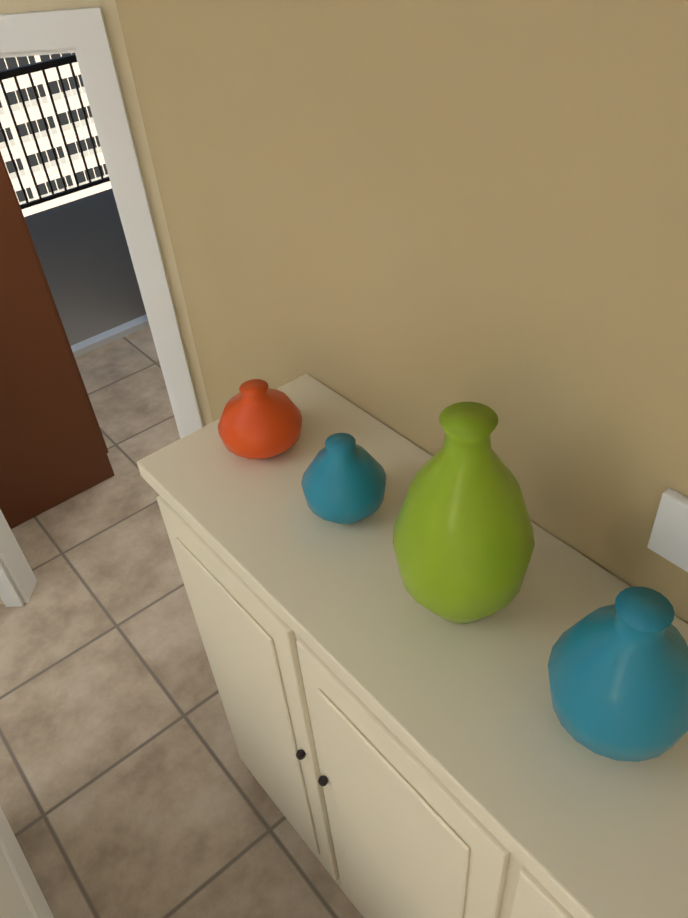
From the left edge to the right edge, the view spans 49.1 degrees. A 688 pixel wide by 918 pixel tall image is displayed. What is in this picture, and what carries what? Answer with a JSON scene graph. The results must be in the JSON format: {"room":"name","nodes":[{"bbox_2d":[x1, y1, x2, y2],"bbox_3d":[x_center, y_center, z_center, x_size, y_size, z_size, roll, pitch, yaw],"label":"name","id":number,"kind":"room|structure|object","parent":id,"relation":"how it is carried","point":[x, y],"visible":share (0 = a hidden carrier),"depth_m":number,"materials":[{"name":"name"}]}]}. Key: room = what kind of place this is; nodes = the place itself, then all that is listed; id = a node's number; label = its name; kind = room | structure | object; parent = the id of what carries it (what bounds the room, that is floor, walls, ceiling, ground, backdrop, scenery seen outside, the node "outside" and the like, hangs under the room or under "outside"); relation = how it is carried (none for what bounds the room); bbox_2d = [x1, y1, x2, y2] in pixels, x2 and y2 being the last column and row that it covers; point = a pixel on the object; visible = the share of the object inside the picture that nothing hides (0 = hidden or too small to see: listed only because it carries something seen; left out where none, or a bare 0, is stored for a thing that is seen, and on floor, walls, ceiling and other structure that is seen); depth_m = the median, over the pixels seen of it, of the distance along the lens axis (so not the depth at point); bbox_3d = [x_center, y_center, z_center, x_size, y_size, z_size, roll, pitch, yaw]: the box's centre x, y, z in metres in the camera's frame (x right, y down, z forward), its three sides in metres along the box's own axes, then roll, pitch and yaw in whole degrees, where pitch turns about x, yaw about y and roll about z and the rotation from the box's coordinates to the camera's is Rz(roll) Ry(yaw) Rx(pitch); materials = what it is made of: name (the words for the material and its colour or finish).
{"room":"hallway","nodes":[
{"label":"hallway","id":0,"kind":"room"},
{"bbox_2d":[0,0,212,603],"bbox_3d":[-1.009,-0.508,2.273,1.178,2.799,0.120,-3,41,3],"label":"wall","id":1,"kind":"structure","parent":0,"point":[115,34],"depth_m":1.94,"materials":[{"name":"paint"}]},
{"bbox_2d":[0,6,203,606],"bbox_3d":[-0.986,-0.248,2.486,1.010,2.125,0.138,-3,41,3],"label":"door frame","id":2,"kind":"structure","parent":1,"relation":"attached to","point":[82,34],"depth_m":1.98,"materials":[{"name":"white"}]},
{"bbox_2d":[71,314,149,357],"bbox_3d":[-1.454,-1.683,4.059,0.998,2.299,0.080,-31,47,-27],"label":"baseboard","id":3,"kind":"structure","parent":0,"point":[108,336],"depth_m":4.72,"materials":[{"name":"white metal"}]},
{"bbox_2d":[0,326,362,917],"bbox_3d":[-0.109,3.064,0.275,9.600,0.100,10.950,-31,47,-27],"label":"floor","id":4,"kind":"structure","parent":0,"point":[130,786],"depth_m":2.69,"materials":[{"name":"tile"}]},
{"bbox_2d":[0,806,53,917],"bbox_3d":[-0.873,1.407,1.274,0.950,1.039,2.100,-31,47,-27],"label":"sofa","id":5,"kind":"object","parent":4,"relation":"on","point":[21,895],"depth_m":1.96,"materials":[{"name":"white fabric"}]},
{"bbox_2d":[0,151,113,528],"bbox_3d":[-1.736,-0.794,3.268,0.600,2.030,1.080,-31,47,-27],"label":"door","id":6,"kind":"structure","parent":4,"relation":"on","point":[53,450],"depth_m":3.29,"materials":[{"name":"brown wood"}]},
{"bbox_2d":[137,374,687,917],"bbox_3d":[0.443,0.922,1.540,0.485,1.400,2.100,-31,47,-27],"label":"credenza","id":7,"kind":"object","parent":4,"relation":"on","point":[401,752],"visible":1,"depth_m":1.28,"materials":[{"name":"beige wood"}]},
{"bbox_2d":[218,379,301,458],"bbox_3d":[-0.179,-0.090,1.586,0.180,0.150,0.180,-31,47,-27],"label":"vase","id":8,"kind":"object","parent":7,"relation":"on","point":[259,419],"visible":1,"depth_m":1.54,"materials":[{"name":"orange ceramic"}]},
{"bbox_2d":[301,433,385,523],"bbox_3d":[-0.001,0.034,1.408,0.160,0.170,0.160,-31,47,-27],"label":"vase","id":9,"kind":"object","parent":7,"relation":"on","point":[343,479],"visible":1,"depth_m":1.36,"materials":[{"name":"teal ceramic"}]},
{"bbox_2d":[393,402,534,623],"bbox_3d":[0.183,0.092,1.154,0.220,0.390,0.220,-31,47,-27],"label":"vase","id":10,"kind":"object","parent":7,"relation":"on","point":[463,540],"visible":1,"depth_m":1.08,"materials":[{"name":"green ceramic"}]},
{"bbox_2d":[548,586,687,761],"bbox_3d":[0.379,0.282,1.013,0.200,0.260,0.200,-31,47,-27],"label":"vase","id":11,"kind":"object","parent":7,"relation":"on","point":[618,674],"visible":1,"depth_m":0.95,"materials":[{"name":"teal ceramic"}]},
{"bbox_2d":[115,0,687,623],"bbox_3d":[2.284,1.458,-0.342,0.150,2.799,8.450,-31,47,-27],"label":"wall","id":12,"kind":"structure","parent":0,"point":[409,220],"depth_m":1.24,"materials":[{"name":"paint"}]},
{"bbox_2d":[647,488,687,571],"bbox_3d":[0.504,0.109,1.125,0.019,0.120,0.080,-31,47,-27],"label":"thermostat","id":13,"kind":"object","parent":12,"relation":"attached to","point":[668,540],"visible":0.94,"depth_m":1.13,"materials":[{"name":"white plastic"}]},
{"bbox_3d":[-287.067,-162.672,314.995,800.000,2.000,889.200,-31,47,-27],"label":"ground","id":14,"kind":"structure","parent":0,"visible":0},
{"bbox_2d":[0,53,111,216],"bbox_3d":[-42.360,-32.739,86.053,230.000,67.600,26.500,-31,47,-27],"label":"building","id":15,"kind":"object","parent":14,"relation":"on","point":[20,117],"visible":0.08,"depth_m":77.30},
{"label":"outside","id":16,"kind":"structure","parent":0,"visible":0},
{"bbox_2d":[24,188,145,345],"bbox_3d":[-3.917,-1.437,3.727,8.200,3.100,2.349,-31,47,-27],"label":"wall","id":17,"kind":"structure","parent":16,"point":[82,250],"depth_m":5.63,"materials":[{"name":"paint"}]},
{"bbox_2d":[0,54,109,209],"bbox_3d":[-4.567,-1.373,4.892,8.208,1.010,0.050,-31,47,-27],"label":"balcony railing","id":18,"kind":"object","parent":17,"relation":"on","point":[42,66],"visible":0.4,"depth_m":6.11,"materials":[{"name":"black metal"}]}
]}

